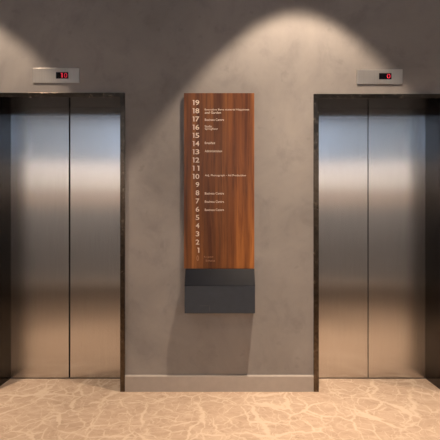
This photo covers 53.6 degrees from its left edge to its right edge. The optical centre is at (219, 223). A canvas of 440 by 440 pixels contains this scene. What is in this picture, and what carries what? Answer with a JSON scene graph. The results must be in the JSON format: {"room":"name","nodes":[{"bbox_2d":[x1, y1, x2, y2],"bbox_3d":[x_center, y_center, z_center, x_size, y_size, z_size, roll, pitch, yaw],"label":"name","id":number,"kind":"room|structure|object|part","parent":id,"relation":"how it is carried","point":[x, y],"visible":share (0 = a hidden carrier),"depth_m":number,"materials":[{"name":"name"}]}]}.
{"room":"lobby","nodes":[
{"label":"lobby","id":0,"kind":"room"},
{"bbox_2d":[0,0,439,374],"bbox_3d":[0.000,-0.669,3.600,10.400,3.950,0.400,0,0,0],"label":"wall","id":1,"kind":"structure","parent":0,"point":[284,53],"depth_m":3.40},
{"bbox_2d":[33,68,78,82],"bbox_3d":[-1.278,-1.158,3.395,0.362,0.115,0.010,0,0,0],"label":"indicator","id":2,"kind":"object","parent":1,"relation":"attached to","point":[40,75],"visible":1,"depth_m":3.39,"materials":[{"name":"silver metal"}]},
{"bbox_2d":[0,93,124,391],"bbox_3d":[-1.273,0.152,3.557,1.064,2.347,0.346,0,0,0],"label":"elevator","id":3,"kind":"object","parent":1,"relation":"attached to","point":[62,155],"visible":0.83,"depth_m":3.68,"materials":[{"name":"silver metal"}]},
{"bbox_3d":[-1.531,0.149,3.697,0.505,2.302,0.035,0,0,0],"label":"door","id":4,"kind":"part","parent":3,"relation":"part of","materials":[{"name":"metal"}]},
{"bbox_3d":[-1.273,-1.004,3.392,1.064,0.034,0.016,0,0,0],"label":"door frame","id":5,"kind":"part","parent":3,"relation":"part of","materials":[{"name":"brown metal"}]},
{"bbox_3d":[-1.014,0.149,3.697,0.505,2.302,0.035,0,0,0],"label":"door","id":6,"kind":"part","parent":3,"relation":"part of","materials":[{"name":"metal"}]},
{"bbox_2d":[184,93,254,312],"bbox_3d":[-0.007,-0.169,3.347,0.545,1.691,0.105,0,0,0],"label":"sign","id":7,"kind":"object","parent":1,"relation":"attached to","point":[218,127],"visible":1,"depth_m":3.37,"materials":[{"name":"brown wood"}]},
{"bbox_3d":[-0.001,0.518,3.347,0.534,0.317,0.104,0,0,0],"label":"charcoal panel","id":8,"kind":"part","parent":7,"relation":"part of","materials":[{"name":"metal"}]},
{"bbox_2d":[125,375,313,391],"bbox_3d":[-0.006,1.242,3.393,1.468,0.127,0.014,0,0,0],"label":"baseboard","id":9,"kind":"structure","parent":1,"relation":"attached to","point":[133,383],"depth_m":3.39,"materials":[{"name":"paint"}]},
{"bbox_2d":[313,94,439,391],"bbox_3d":[1.252,0.157,3.557,1.047,2.338,0.346,0,0,0],"label":"elevator","id":10,"kind":"object","parent":1,"relation":"attached to","point":[376,157],"visible":0.83,"depth_m":3.68,"materials":[{"name":"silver metal"}]},
{"bbox_3d":[1.002,0.153,3.697,0.496,2.293,0.035,0,0,0],"label":"door","id":11,"kind":"part","parent":10,"relation":"part of","materials":[{"name":"metal"}]},
{"bbox_3d":[1.252,-0.995,3.392,1.047,0.034,0.016,0,0,0],"label":"door frame","id":12,"kind":"part","parent":10,"relation":"part of","materials":[{"name":"brown metal"}]},
{"bbox_3d":[1.503,0.153,3.697,0.496,2.293,0.035,0,0,0],"label":"door","id":13,"kind":"part","parent":10,"relation":"part of","materials":[{"name":"metal"}]},
{"bbox_2d":[357,69,402,83],"bbox_3d":[1.246,-1.149,3.395,0.355,0.115,0.010,0,0,0],"label":"indicator","id":14,"kind":"object","parent":1,"relation":"attached to","point":[364,76],"visible":1,"depth_m":3.39,"materials":[{"name":"silver metal"}]},
{"bbox_2d":[0,379,439,439],"bbox_3d":[0.000,1.336,0.537,10.400,0.060,6.275,0,0,0],"label":"floor","id":15,"kind":"structure","parent":0,"point":[30,409],"depth_m":3.02,"materials":[{"name":"stone"}]}
]}

